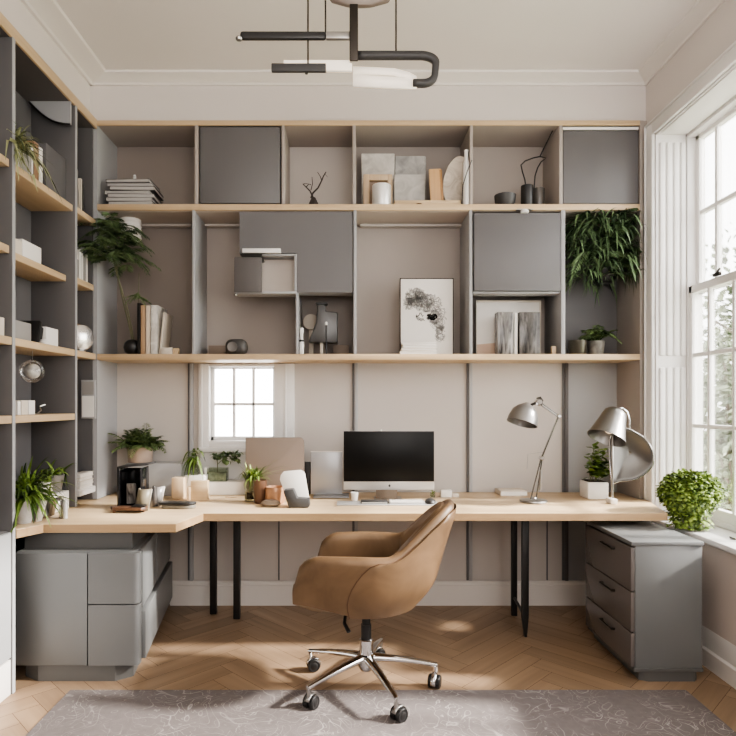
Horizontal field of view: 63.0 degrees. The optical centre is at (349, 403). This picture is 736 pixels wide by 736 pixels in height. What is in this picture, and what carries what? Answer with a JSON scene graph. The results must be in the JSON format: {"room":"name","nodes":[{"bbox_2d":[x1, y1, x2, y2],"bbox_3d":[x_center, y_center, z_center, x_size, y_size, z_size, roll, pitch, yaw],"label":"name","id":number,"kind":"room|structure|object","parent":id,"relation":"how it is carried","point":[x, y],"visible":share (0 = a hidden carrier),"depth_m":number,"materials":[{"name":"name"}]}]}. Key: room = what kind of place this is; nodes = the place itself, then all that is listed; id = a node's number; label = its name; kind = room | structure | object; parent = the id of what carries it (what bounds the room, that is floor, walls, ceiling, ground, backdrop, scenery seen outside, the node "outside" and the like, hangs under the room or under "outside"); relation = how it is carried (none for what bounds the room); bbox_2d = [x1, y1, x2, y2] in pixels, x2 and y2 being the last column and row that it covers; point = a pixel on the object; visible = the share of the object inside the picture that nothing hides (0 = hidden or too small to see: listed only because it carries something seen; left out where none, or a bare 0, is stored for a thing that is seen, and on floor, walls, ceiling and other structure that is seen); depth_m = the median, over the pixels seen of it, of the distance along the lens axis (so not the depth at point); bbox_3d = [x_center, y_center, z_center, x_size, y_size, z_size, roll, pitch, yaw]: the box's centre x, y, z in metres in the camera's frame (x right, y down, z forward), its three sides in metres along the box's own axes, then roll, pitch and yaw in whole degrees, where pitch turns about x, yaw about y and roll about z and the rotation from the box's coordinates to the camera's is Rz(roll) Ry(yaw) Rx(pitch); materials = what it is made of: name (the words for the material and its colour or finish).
{"room":"office","nodes":[
{"label":"office","id":0,"kind":"room"},
{"bbox_2d":[0,0,89,499],"bbox_3d":[-1.802,-0.340,1.215,0.397,3.345,5.630,0,0,0],"label":"wall","id":1,"kind":"structure","parent":0,"point":[16,13],"depth_m":3.16,"materials":[{"name":"paint"}]},
{"bbox_2d":[20,0,105,85],"bbox_3d":[-1.536,-1.987,1.050,0.135,0.050,5.300,0,0,0],"label":"crown molding","id":2,"kind":"structure","parent":1,"relation":"attached to","point":[48,13],"depth_m":3.24,"materials":[{"name":"paint"}]},
{"bbox_2d":[78,86,645,499],"bbox_3d":[0.013,-0.340,3.950,4.025,3.345,0.500,0,0,0],"label":"wall","id":3,"kind":"structure","parent":0,"point":[106,102],"depth_m":3.70,"materials":[{"name":"paint"}]},
{"bbox_2d":[198,363,293,479],"bbox_3d":[-0.688,0.156,4.015,0.635,0.850,0.130,0,0,0],"label":"window","id":4,"kind":"structure","parent":3,"relation":"in","point":[283,373],"depth_m":3.97,"materials":[{"name":"white paint"}]},
{"bbox_2d":[92,70,644,85],"bbox_3d":[0.111,-1.987,3.655,3.428,0.050,0.090,0,0,0],"label":"crown molding","id":5,"kind":"structure","parent":3,"relation":"attached to","point":[110,77],"depth_m":3.66,"materials":[{"name":"paint"}]},
{"bbox_2d":[170,581,585,605],"bbox_3d":[0.290,1.253,3.975,2.960,0.160,0.020,0,0,0],"label":"baseboard","id":6,"kind":"structure","parent":3,"relation":"attached to","point":[184,593],"depth_m":3.96,"materials":[{"name":"paint"}]},
{"bbox_2d":[0,604,735,735],"bbox_3d":[0.013,1.383,1.200,4.025,0.100,6.000,0,0,0],"label":"floor","id":7,"kind":"structure","parent":0,"point":[472,647],"depth_m":3.17,"materials":[{"name":"brown wood"}]},
{"bbox_2d":[0,12,96,702],"bbox_3d":[-1.688,-0.204,2.290,0.277,3.074,2.780,0,0,0],"label":"bookcase","id":8,"kind":"object","parent":7,"relation":"on","point":[50,292],"visible":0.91,"depth_m":3.32,"materials":[{"name":"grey wood"}]},
{"bbox_2d":[15,320,30,340],"bbox_3d":[-1.665,-0.353,2.897,0.170,0.090,0.155,0,0,0],"label":"storage box","id":9,"kind":"object","parent":8,"relation":"on","point":[22,329],"visible":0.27,"depth_m":2.90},
{"bbox_2d":[20,145,32,175],"bbox_3d":[-1.647,-1.201,2.975,0.145,0.155,0.020,0,0,0],"label":"book","id":10,"kind":"object","parent":8,"relation":"on","point":[30,166],"visible":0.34,"depth_m":2.96,"materials":[{"name":"white paper"}]},
{"bbox_2d":[18,239,40,263],"bbox_3d":[-1.685,-0.770,3.040,0.150,0.085,0.180,0,0,0],"label":"storage box","id":11,"kind":"object","parent":8,"relation":"on","point":[31,251],"visible":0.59,"depth_m":3.03,"materials":[{"name":"white paper"}]},
{"bbox_2d":[19,351,45,382],"bbox_3d":[-1.620,-0.189,3.060,0.120,0.164,0.119,0,0,0],"label":"glass globe","id":12,"kind":"object","parent":8,"relation":"hanging from","point":[31,371],"visible":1,"depth_m":3.06,"materials":[{"name":"white"}]},
{"bbox_2d":[22,321,43,342],"bbox_3d":[-1.670,-0.369,3.089,0.160,0.118,0.078,0,0,0],"label":"binder","id":13,"kind":"object","parent":8,"relation":"on","point":[36,329],"visible":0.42,"depth_m":3.07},
{"bbox_2d":[5,120,61,200],"bbox_3d":[-1.491,-1.141,2.836,0.282,0.355,0.286,0,0,-38],"label":"potted plant","id":14,"kind":"object","parent":8,"relation":"on","point":[21,147],"visible":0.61,"depth_m":2.80,"materials":[{"name":"green plant"}]},
{"bbox_2d":[42,327,57,345],"bbox_3d":[-1.675,-0.358,3.225,0.150,0.100,0.130,0,0,0],"label":"storage box","id":15,"kind":"object","parent":8,"relation":"on","point":[51,334],"visible":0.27,"depth_m":3.22,"materials":[{"name":"white paper"}]},
{"bbox_2d":[77,323,93,351],"bbox_3d":[-1.570,-0.389,3.498,0.159,0.161,0.065,0,0,-44],"label":"disc sculpture","id":16,"kind":"object","parent":8,"relation":"on","point":[85,337],"visible":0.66,"depth_m":3.49,"materials":[{"name":"metal"}]},
{"bbox_2d":[81,380,95,418],"bbox_3d":[-1.592,-0.029,3.655,0.087,0.234,0.018,0,0,0],"label":"frame","id":17,"kind":"object","parent":8,"relation":"attached to","point":[88,387],"visible":1,"depth_m":3.65,"materials":[{"name":"white paper"}]},
{"bbox_2d":[82,382,93,394],"bbox_3d":[-1.592,-0.097,3.647,0.071,0.079,0.002,0,0,0],"label":"print","id":18,"kind":"object","parent":17,"relation":"on","point":[87,387],"depth_m":3.65},
{"bbox_2d":[82,396,93,416],"bbox_3d":[-1.592,0.015,3.647,0.071,0.127,0.002,0,0,0],"label":"print","id":19,"kind":"object","parent":17,"relation":"attached to","point":[87,401],"depth_m":3.65,"materials":[{"name":"white paper"}]},
{"bbox_2d":[15,532,171,680],"bbox_3d":[-1.310,0.981,3.405,0.600,0.705,1.050,0,0,0],"label":"base cabinet","id":20,"kind":"object","parent":7,"relation":"on","point":[89,606],"visible":0.86,"depth_m":2.88,"materials":[{"name":"wood"}]},
{"bbox_2d":[15,492,667,636],"bbox_3d":[0.004,0.957,3.379,3.598,0.747,1.179,0,0,0],"label":"desk","id":21,"kind":"object","parent":7,"relation":"on","point":[89,516],"visible":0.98,"depth_m":3.28,"materials":[{"name":"brown wood"}]},
{"bbox_2d":[10,456,78,532],"bbox_3d":[-1.495,0.419,2.927,0.308,0.327,0.473,0,0,15],"label":"potted plant","id":22,"kind":"object","parent":21,"relation":"on","point":[28,491],"visible":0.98,"depth_m":2.90,"materials":[{"name":"green plant"}]},
{"bbox_2d":[43,490,68,516],"bbox_3d":[-1.661,0.532,3.230,0.178,0.100,0.260,0,0,0],"label":"storage box","id":23,"kind":"object","parent":21,"relation":"on","point":[66,492],"visible":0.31,"depth_m":3.29,"materials":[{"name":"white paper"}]},
{"bbox_2d":[37,459,73,492],"bbox_3d":[-1.626,0.395,3.280,0.210,0.174,0.281,0,0,16],"label":"potted plant","id":24,"kind":"object","parent":23,"relation":"on","point":[61,477],"visible":0.72,"depth_m":3.26,"materials":[{"name":"green plant"}]},
{"bbox_2d":[44,493,67,518],"bbox_3d":[-1.519,0.521,3.065,0.166,0.124,0.060,0,0,0],"label":"cups","id":25,"kind":"object","parent":21,"relation":"on","point":[50,509],"visible":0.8,"depth_m":3.05,"materials":[{"name":"metal"}]},
{"bbox_2d":[111,504,147,512],"bbox_3d":[-1.191,0.562,3.233,0.202,0.041,0.085,0,0,4],"label":"phone stand","id":26,"kind":"object","parent":21,"relation":"on","point":[136,507],"visible":1,"depth_m":3.20,"materials":[{"name":"brown wood"}]},
{"bbox_2d":[117,462,155,505],"bbox_3d":[-1.206,0.457,3.393,0.174,0.250,0.135,0,0,0],"label":"coffee maker","id":27,"kind":"object","parent":21,"relation":"on","point":[129,480],"visible":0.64,"depth_m":3.38,"materials":[{"name":"plastic"}]},
{"bbox_2d":[135,488,151,511],"bbox_3d":[-1.132,0.523,3.281,0.101,0.120,0.067,0,0,0],"label":"cup","id":28,"kind":"object","parent":21,"relation":"on","point":[143,495],"visible":0.84,"depth_m":3.25,"materials":[{"name":"beige ceramic"}]},
{"bbox_2d":[127,461,186,495],"bbox_3d":[-1.244,0.480,3.875,0.348,0.206,0.150,0,0,0],"label":"storage box","id":29,"kind":"object","parent":21,"relation":"on","point":[161,473],"visible":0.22,"depth_m":3.80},
{"bbox_2d":[108,423,169,462],"bbox_3d":[-1.359,0.248,3.854,0.395,0.256,0.272,0,0,0],"label":"potted fern","id":30,"kind":"object","parent":29,"relation":"on","point":[140,447],"visible":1,"depth_m":3.82,"materials":[{"name":"green plant"}]},
{"bbox_2d":[127,447,152,462],"bbox_3d":[-1.357,0.326,3.880,0.159,0.100,0.159,0,0,0],"label":"pot","id":31,"kind":"object","parent":30,"relation":"on","point":[142,455],"depth_m":3.81,"materials":[{"name":"beige ceramic"}]},
{"bbox_2d":[149,486,164,506],"bbox_3d":[-1.107,0.526,3.431,0.096,0.113,0.067,0,0,0],"label":"cup","id":32,"kind":"object","parent":21,"relation":"on","point":[157,494],"visible":0.98,"depth_m":3.40,"materials":[{"name":"metal"}]},
{"bbox_2d":[158,501,195,508],"bbox_3d":[-0.968,0.565,3.364,0.211,0.034,0.088,0,0,7],"label":"tray","id":33,"kind":"object","parent":21,"relation":"on","point":[164,504],"visible":1,"depth_m":3.33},
{"bbox_2d":[172,477,186,498],"bbox_3d":[-1.058,0.518,3.715,0.074,0.129,0.070,0,0,0],"label":"candle","id":34,"kind":"object","parent":21,"relation":"on","point":[179,484],"visible":1,"depth_m":3.68,"materials":[{"name":"beige wax"}]},
{"bbox_2d":[184,474,207,486],"bbox_3d":[-0.978,0.517,3.810,0.125,0.131,0.100,0,0,0],"label":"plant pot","id":35,"kind":"object","parent":21,"relation":"on","point":[190,478],"visible":0.36,"depth_m":3.76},
{"bbox_2d":[176,448,204,482],"bbox_3d":[-1.001,0.383,3.798,0.181,0.211,0.212,0,0,0],"label":"plant","id":36,"kind":"object","parent":35,"relation":"on","point":[193,461],"visible":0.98,"depth_m":3.79,"materials":[{"name":"green plant"}]},
{"bbox_2d":[191,480,208,499],"bbox_3d":[-0.911,0.523,3.643,0.103,0.118,0.045,0,0,0],"label":"wooden block","id":37,"kind":"object","parent":21,"relation":"on","point":[199,488],"visible":1,"depth_m":3.62,"materials":[{"name":"wood"}]},
{"bbox_2d":[209,480,244,494],"bbox_3d":[-0.795,0.541,3.900,0.259,0.083,0.120,0,0,0],"label":"storage box","id":38,"kind":"object","parent":21,"relation":"on","point":[230,487],"visible":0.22,"depth_m":3.84,"materials":[{"name":"white paper"}]},
{"bbox_2d":[204,449,242,480],"bbox_3d":[-0.810,0.397,3.890,0.257,0.203,0.098,0,0,0],"label":"potted plant","id":39,"kind":"object","parent":38,"relation":"on","point":[212,476],"visible":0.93,"depth_m":3.88,"materials":[{"name":"green"}]},
{"bbox_2d":[235,457,282,501],"bbox_3d":[-0.521,0.440,3.594,0.376,0.286,0.215,0,0,0],"label":"potted plant","id":40,"kind":"object","parent":21,"relation":"on","point":[252,474],"visible":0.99,"depth_m":3.58,"materials":[{"name":"green plant"}]},
{"bbox_2d":[253,479,266,503],"bbox_3d":[-0.529,0.515,3.530,0.082,0.135,0.081,0,0,0],"label":"tumbler","id":41,"kind":"object","parent":21,"relation":"on","point":[259,486],"visible":0.81,"depth_m":3.50,"materials":[{"name":"brown ceramic"}]},
{"bbox_2d":[246,437,303,491],"bbox_3d":[-0.477,0.397,3.820,0.370,0.370,0.100,0,0,0],"label":"board","id":42,"kind":"object","parent":21,"relation":"on","point":[260,451],"visible":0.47,"depth_m":3.80,"materials":[{"name":"wood"}]},
{"bbox_2d":[265,485,284,503],"bbox_3d":[-0.440,0.534,3.530,0.120,0.097,0.119,0,0,0],"label":"cup","id":43,"kind":"object","parent":21,"relation":"on","point":[276,492],"visible":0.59,"depth_m":3.48,"materials":[{"name":"ceramic"}]},
{"bbox_2d":[280,470,309,507],"bbox_3d":[-0.316,0.482,3.418,0.179,0.201,0.127,0,0,0],"label":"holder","id":44,"kind":"object","parent":21,"relation":"on","point":[294,484],"visible":1,"depth_m":3.45,"materials":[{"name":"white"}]},
{"bbox_2d":[305,462,310,493],"bbox_3d":[-0.273,0.478,3.875,0.038,0.209,0.030,0,0,0],"label":"pen holder","id":45,"kind":"object","parent":21,"relation":"on","point":[307,464],"visible":0.71,"depth_m":3.86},
{"bbox_2d":[311,451,348,497],"bbox_3d":[-0.128,0.441,3.775,0.243,0.283,0.150,0,0,0],"label":"display panel","id":46,"kind":"object","parent":21,"relation":"on","point":[326,466],"visible":1,"depth_m":3.80,"materials":[{"name":"silver metal"}]},
{"bbox_2d":[337,501,437,505],"bbox_3d":[0.219,0.579,3.502,0.589,0.006,0.135,0,0,0],"label":"desk mat","id":47,"kind":"object","parent":21,"relation":"on","point":[339,503],"visible":0.68,"depth_m":3.44,"materials":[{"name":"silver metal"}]},
{"bbox_2d":[388,499,424,503],"bbox_3d":[0.330,0.570,3.502,0.204,0.012,0.095,0,0,0],"label":"keyboard","id":48,"kind":"object","parent":47,"relation":"on","point":[391,501],"visible":1,"depth_m":3.47,"materials":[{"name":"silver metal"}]},
{"bbox_2d":[344,430,433,500],"bbox_3d":[0.237,0.369,3.675,0.553,0.427,0.150,0,0,0],"label":"desktop computer","id":49,"kind":"object","parent":21,"relation":"on","point":[385,462],"visible":0.98,"depth_m":3.66,"materials":[{"name":"silver metal"}]},
{"bbox_2d":[495,488,527,495],"bbox_3d":[1.041,0.567,3.875,0.172,0.030,0.150,0,0,0],"label":"book","id":50,"kind":"object","parent":21,"relation":"on","point":[500,491],"visible":1,"depth_m":3.80,"materials":[{"name":"white paper"}]},
{"bbox_2d":[507,396,560,503],"bbox_3d":[1.089,0.268,3.546,0.322,0.628,0.188,0,0,0],"label":"desk lamp","id":51,"kind":"object","parent":21,"relation":"on","point":[525,415],"visible":1,"depth_m":3.54,"materials":[{"name":"metal"}]},
{"bbox_2d":[580,442,609,498],"bbox_3d":[1.543,0.404,3.706,0.226,0.358,0.188,0,0,0],"label":"potted plant","id":52,"kind":"object","parent":21,"relation":"on","point":[590,488],"visible":0.94,"depth_m":3.68,"materials":[{"name":"green plant"}]},
{"bbox_2d":[587,406,653,503],"bbox_3d":[1.574,0.298,3.458,0.392,0.568,0.214,0,0,0],"label":"lamp","id":53,"kind":"object","parent":21,"relation":"on","point":[631,455],"visible":1,"depth_m":3.52,"materials":[{"name":"silver metal"}]},
{"bbox_2d":[94,120,646,603],"bbox_3d":[0.125,-0.204,3.854,3.398,3.074,0.348,0,0,0],"label":"shelving unit","id":54,"kind":"object","parent":7,"relation":"on","point":[206,173],"depth_m":4.00,"materials":[{"name":"brown wood"}]},
{"bbox_2d":[77,212,160,353],"bbox_3d":[-1.424,-0.728,3.642,0.433,0.840,0.466,0,0,29],"label":"potted plant","id":55,"kind":"object","parent":54,"relation":"on","point":[112,228],"visible":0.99,"depth_m":3.65,"materials":[{"name":"green plant"}]},
{"bbox_2d":[120,217,141,241],"bbox_3d":[-1.415,-1.147,3.870,0.136,0.170,0.135,0,0,0],"label":"hanging planter","id":56,"kind":"object","parent":54,"relation":"hanging from","point":[133,221],"visible":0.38,"depth_m":3.82,"materials":[{"name":"white ceramic"}]},
{"bbox_2d":[108,201,154,203],"bbox_3d":[-1.354,-1.240,3.800,0.278,0.025,0.200,0,0,2],"label":"magazine","id":57,"kind":"object","parent":54,"relation":"on","point":[109,202],"visible":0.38,"depth_m":3.70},
{"bbox_2d":[106,197,156,203],"bbox_3d":[-1.366,-1.263,3.800,0.278,0.019,0.200,0,0,-1],"label":"magazine","id":58,"kind":"object","parent":57,"relation":"on","point":[107,198],"visible":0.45,"depth_m":3.70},
{"bbox_2d":[107,193,161,203],"bbox_3d":[-1.357,-1.286,3.800,0.284,0.025,0.200,0,0,-2],"label":"magazine","id":59,"kind":"object","parent":58,"relation":"on","point":[110,195],"visible":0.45,"depth_m":3.70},
{"bbox_2d":[105,191,151,194],"bbox_3d":[-1.376,-1.309,3.810,0.278,0.019,0.200,0,0,1],"label":"magazine","id":60,"kind":"object","parent":59,"relation":"on","point":[106,192],"visible":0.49,"depth_m":3.71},
{"bbox_2d":[109,186,163,200],"bbox_3d":[-1.347,-1.332,3.800,0.278,0.025,0.200,0,0,-1],"label":"magazine","id":61,"kind":"object","parent":60,"relation":"on","point":[152,189],"visible":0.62,"depth_m":3.71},
{"bbox_2d":[107,183,161,194],"bbox_3d":[-1.363,-1.356,3.810,0.278,0.021,0.200,0,0,0],"label":"magazine","id":62,"kind":"object","parent":61,"relation":"on","point":[108,184],"visible":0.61,"depth_m":3.71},
{"bbox_2d":[106,179,159,190],"bbox_3d":[-1.369,-1.378,3.800,0.271,0.021,0.200,0,0,2],"label":"magazine","id":63,"kind":"object","parent":62,"relation":"on","point":[107,180],"visible":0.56,"depth_m":3.70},
{"bbox_2d":[137,303,142,353],"bbox_3d":[-1.310,-0.467,3.820,0.019,0.319,0.200,0,0,0],"label":"book","id":64,"kind":"object","parent":54,"relation":"on","point":[138,304],"visible":0.32,"depth_m":3.72,"materials":[{"name":"black paper"}]},
{"bbox_2d":[141,305,145,353],"bbox_3d":[-1.284,-0.461,3.815,0.028,0.306,0.190,0,0,0],"label":"book","id":65,"kind":"object","parent":54,"relation":"on","point":[143,307],"visible":0.33,"depth_m":3.72,"materials":[{"name":"brown paper"}]},
{"bbox_2d":[146,306,150,353],"bbox_3d":[-1.253,-0.459,3.815,0.028,0.303,0.190,0,0,0],"label":"book","id":66,"kind":"object","parent":54,"relation":"on","point":[148,308],"visible":0.33,"depth_m":3.72,"materials":[{"name":"white paper"}]},
{"bbox_2d":[151,305,166,353],"bbox_3d":[-1.215,-0.461,3.815,0.043,0.306,0.190,0,0,0],"label":"book","id":67,"kind":"object","parent":54,"relation":"on","point":[157,311],"visible":0.52,"depth_m":3.72,"materials":[{"name":"white paper"}]},
{"bbox_2d":[159,312,172,353],"bbox_3d":[-1.167,-0.438,3.808,0.038,0.262,0.165,0,0,0],"label":"book","id":68,"kind":"object","parent":54,"relation":"on","point":[167,319],"visible":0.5,"depth_m":3.78,"materials":[{"name":"white paper"}]},
{"bbox_2d":[225,339,247,353],"bbox_3d":[-0.712,-0.357,3.768,0.136,0.099,0.105,0,0,0],"label":"speaker","id":69,"kind":"object","parent":54,"relation":"on","point":[233,346],"visible":0.93,"depth_m":3.73},
{"bbox_2d":[239,212,351,295],"bbox_3d":[-0.331,-0.931,3.735,0.693,0.494,0.110,0,0,0],"label":"upper cabinet","id":70,"kind":"object","parent":54,"relation":"attached to","point":[321,242],"visible":0.88,"depth_m":3.68,"materials":[{"name":"grey paint"}]},
{"bbox_2d":[234,248,296,296],"bbox_3d":[-0.518,-0.802,3.719,0.381,0.291,0.142,0,0,0],"label":"box","id":71,"kind":"object","parent":70,"relation":"attached to","point":[275,275],"visible":0.93,"depth_m":3.68,"materials":[{"name":"white paint"}]},
{"bbox_2d":[303,314,316,353],"bbox_3d":[-0.256,-0.448,3.936,0.104,0.282,0.020,0,0,0],"label":"ornament","id":72,"kind":"object","parent":54,"relation":"on","point":[309,321],"visible":0.57,"depth_m":3.93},
{"bbox_2d":[309,302,337,353],"bbox_3d":[-0.168,-0.474,3.799,0.185,0.333,0.123,0,0,0],"label":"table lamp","id":73,"kind":"object","parent":54,"relation":"on","point":[325,331],"visible":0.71,"depth_m":3.76,"materials":[{"name":"grey ceramic"}]},
{"bbox_2d":[333,345,348,353],"bbox_3d":[-0.059,-0.345,3.930,0.104,0.076,0.060,0,0,0],"label":"storage box","id":74,"kind":"object","parent":54,"relation":"on","point":[337,349],"visible":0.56,"depth_m":3.90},
{"bbox_2d":[361,154,393,203],"bbox_3d":[0.180,-1.419,3.871,0.212,0.384,0.022,0,0,0],"label":"stone panel","id":75,"kind":"object","parent":54,"relation":"on","point":[370,163],"visible":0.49,"depth_m":3.86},
{"bbox_2d":[363,174,391,203],"bbox_3d":[0.177,-1.342,3.820,0.183,0.228,0.040,0,0,0],"label":"picture frame","id":76,"kind":"object","parent":54,"relation":"on","point":[369,180],"visible":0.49,"depth_m":3.80,"materials":[{"name":"brown wood"}]},
{"bbox_2d":[372,182,390,203],"bbox_3d":[0.196,-1.294,3.742,0.118,0.134,0.117,0,0,0],"label":"cup","id":77,"kind":"object","parent":54,"relation":"on","point":[381,191],"visible":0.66,"depth_m":3.69,"materials":[{"name":"white ceramic"}]},
{"bbox_2d":[394,175,424,199],"bbox_3d":[0.377,-1.339,3.803,0.194,0.222,0.025,0,0,0],"label":"stone panel","id":78,"kind":"object","parent":54,"relation":"on","point":[406,187],"visible":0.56,"depth_m":3.79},
{"bbox_2d":[395,156,425,199],"bbox_3d":[0.391,-1.415,3.881,0.203,0.375,0.022,0,0,0],"label":"stone panel","id":79,"kind":"object","parent":54,"relation":"on","point":[404,165],"visible":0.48,"depth_m":3.87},
{"bbox_2d":[400,278,453,353],"bbox_3d":[0.486,-0.552,3.808,0.339,0.489,0.020,0,0,0],"label":"art print","id":80,"kind":"object","parent":54,"relation":"on","point":[426,304],"visible":1,"depth_m":3.80,"materials":[{"name":"white paper"}]},
{"bbox_2d":[393,200,460,203],"bbox_3d":[0.478,-1.242,3.726,0.413,0.030,0.098,0,0,0],"label":"tray","id":81,"kind":"object","parent":54,"relation":"on","point":[395,201],"visible":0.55,"depth_m":3.70,"materials":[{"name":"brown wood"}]},
{"bbox_2d":[429,169,442,199],"bbox_3d":[0.539,-1.354,3.755,0.092,0.233,0.017,0,0,0],"label":"board","id":82,"kind":"object","parent":81,"relation":"on","point":[435,175],"visible":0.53,"depth_m":3.75,"materials":[{"name":"brown wood"}]},
{"bbox_2d":[443,156,463,200],"bbox_3d":[0.664,-1.389,3.743,0.168,0.300,0.049,0,0,0],"label":"oval plate","id":83,"kind":"object","parent":81,"relation":"on","point":[453,177],"visible":0.62,"depth_m":3.74,"materials":[{"name":"stone"}]},
{"bbox_2d":[463,149,468,203],"bbox_3d":[0.719,-1.397,3.710,0.042,0.340,0.042,0,0,0],"label":"bottle vase","id":84,"kind":"object","parent":54,"relation":"on","point":[466,161],"visible":0.92,"depth_m":3.69,"materials":[{"name":"white ceramic"}]},
{"bbox_2d":[495,312,512,353],"bbox_3d":[0.969,-0.441,3.775,0.100,0.266,0.070,0,0,0],"label":"glass vase","id":85,"kind":"object","parent":54,"relation":"on","point":[503,320],"visible":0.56,"depth_m":3.74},
{"bbox_2d":[494,192,515,203],"bbox_3d":[0.972,-1.268,3.760,0.134,0.080,0.133,0,0,0],"label":"bowl","id":86,"kind":"object","parent":54,"relation":"on","point":[503,197],"visible":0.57,"depth_m":3.71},
{"bbox_2d":[476,300,540,353],"bbox_3d":[1.021,-0.487,3.866,0.415,0.358,0.019,0,0,0],"label":"art print","id":87,"kind":"object","parent":54,"relation":"on","point":[486,310],"visible":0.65,"depth_m":3.86,"materials":[{"name":"white paper"}]},
{"bbox_2d":[472,213,560,295],"bbox_3d":[1.026,-0.926,3.733,0.537,0.490,0.114,0,0,0],"label":"upper cabinet","id":88,"kind":"object","parent":54,"relation":"attached to","point":[514,254],"visible":0.91,"depth_m":3.68,"materials":[{"name":"grey paint"}]},
{"bbox_2d":[517,312,539,353],"bbox_3d":[1.120,-0.441,3.775,0.128,0.266,0.070,0,0,0],"label":"book","id":89,"kind":"object","parent":54,"relation":"on","point":[528,323],"visible":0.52,"depth_m":3.74,"materials":[{"name":"paper"}]},
{"bbox_2d":[520,131,552,203],"bbox_3d":[1.181,-1.492,3.760,0.227,0.529,0.075,0,0,0],"label":"vase","id":90,"kind":"object","parent":54,"relation":"on","point":[526,189],"visible":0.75,"depth_m":3.74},
{"bbox_2d":[533,187,544,203],"bbox_3d":[1.202,-1.298,3.820,0.072,0.142,0.072,0,0,0],"label":"vase","id":91,"kind":"object","parent":54,"relation":"on","point":[539,192],"visible":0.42,"depth_m":3.79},
{"bbox_2d":[567,340,587,353],"bbox_3d":[1.421,-0.351,3.750,0.120,0.088,0.120,0,0,0],"label":"pot","id":92,"kind":"object","parent":54,"relation":"on","point":[574,346],"visible":0.8,"depth_m":3.70,"materials":[{"name":"brown metal"}]},
{"bbox_2d":[579,325,621,353],"bbox_3d":[1.560,-0.402,3.821,0.259,0.188,0.303,0,0,0],"label":"potted fern","id":93,"kind":"object","parent":54,"relation":"on","point":[595,345],"visible":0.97,"depth_m":3.75,"materials":[{"name":"green plant"}]},
{"bbox_2d":[587,340,604,353],"bbox_3d":[1.556,-0.352,3.800,0.110,0.090,0.110,0,0,0],"label":"pot","id":94,"kind":"object","parent":93,"relation":"attached to","point":[593,346],"depth_m":3.76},
{"bbox_2d":[565,207,647,311],"bbox_3d":[1.550,-0.894,3.759,0.444,0.591,0.463,0,0,0],"label":"hanging plant","id":95,"kind":"object","parent":54,"relation":"hanging from","point":[614,232],"visible":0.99,"depth_m":3.71,"materials":[{"name":"green plant"}]},
{"bbox_2d":[292,499,455,722],"bbox_3d":[0.124,0.888,2.836,0.752,0.887,0.649,0,0,14],"label":"office chair","id":96,"kind":"object","parent":7,"relation":"on","point":[363,575],"visible":1,"depth_m":2.59,"materials":[{"name":"brown leather"}]},
{"bbox_2d":[26,690,735,735],"bbox_3d":[0.130,1.330,1.994,2.860,0.006,1.587,0,0,0],"label":"rug","id":97,"kind":"object","parent":7,"relation":"on","point":[79,712],"visible":1,"depth_m":2.56,"materials":[{"name":"carpet"}]},
{"bbox_2d":[585,521,703,681],"bbox_3d":[1.507,0.996,3.147,0.368,0.674,0.566,0,0,0],"label":"drawer unit","id":98,"kind":"object","parent":7,"relation":"on","point":[644,578],"visible":0.97,"depth_m":2.87,"materials":[{"name":"wood"}]},
{"bbox_2d":[56,0,697,69],"bbox_3d":[0.013,-2.087,1.200,4.025,0.150,6.000,0,0,0],"label":"ceiling","id":99,"kind":"structure","parent":0,"point":[122,34],"depth_m":3.21,"materials":[{"name":"paint"}]},
{"bbox_2d":[235,0,438,88],"bbox_3d":[-0.053,-1.666,2.505,0.849,0.691,0.062,0,0,0],"label":"pendant light","id":100,"kind":"object","parent":99,"relation":"hanging from","point":[363,77],"visible":1,"depth_m":2.49,"materials":[{"name":"metal"}]},
{"bbox_2d":[284,60,349,62],"bbox_3d":[-0.140,-1.433,2.527,0.279,0.025,0.015,0,0,0],"label":"diffuser","id":101,"kind":"object","parent":100,"relation":"attached to","point":[285,61],"depth_m":2.52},
{"bbox_2d":[353,66,415,77],"bbox_3d":[0.146,-1.379,2.530,0.267,0.083,0.012,0,0,0],"label":"diffuser","id":102,"kind":"object","parent":100,"relation":"attached to","point":[358,72],"depth_m":2.52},
{"bbox_2d":[353,74,416,88],"bbox_3d":[0.146,-1.350,2.512,0.267,0.058,0.012,0,0,0],"label":"diffuser","id":103,"kind":"object","parent":100,"relation":"attached to","point":[382,81],"depth_m":2.51,"materials":[{"name":"plastic"}]},
{"bbox_2d":[646,0,735,555],"bbox_3d":[1.925,-0.340,1.215,0.200,3.345,5.630,0,0,0],"label":"wall","id":104,"kind":"structure","parent":0,"point":[718,32],"depth_m":3.20,"materials":[{"name":"paint"}]},
{"bbox_2d":[638,0,724,85],"bbox_3d":[1.780,-1.987,1.050,0.090,0.050,5.300,0,0,0],"label":"crown molding","id":105,"kind":"structure","parent":104,"relation":"attached to","point":[702,10],"depth_m":3.24,"materials":[{"name":"paint"}]},
{"bbox_2d":[644,41,735,553],"bbox_3d":[1.942,-0.498,2.595,0.335,2.388,2.170,0,0,0],"label":"window","id":106,"kind":"structure","parent":104,"relation":"in","point":[690,144],"depth_m":3.53,"materials":[{"name":"white paint"}]},
{"bbox_2d":[655,468,727,531],"bbox_3d":[1.825,0.512,3.235,0.349,0.331,0.312,0,0,0],"label":"potted plant","id":107,"kind":"object","parent":106,"relation":"on","point":[687,504],"visible":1,"depth_m":3.15,"materials":[{"name":"green plant"}]},
{"bbox_2d":[702,543,735,645],"bbox_3d":[1.823,0.930,1.040,0.004,0.425,5.280,0,0,0],"label":"wall panel","id":108,"kind":"object","parent":104,"relation":"attached to","point":[718,566],"depth_m":2.96,"materials":[{"name":"paint"}]},
{"bbox_2d":[702,625,735,688],"bbox_3d":[1.813,1.238,1.040,0.024,0.190,5.280,0,0,0],"label":"baseboard","id":109,"kind":"structure","parent":104,"relation":"attached to","point":[718,654],"depth_m":2.93,"materials":[{"name":"paint"}]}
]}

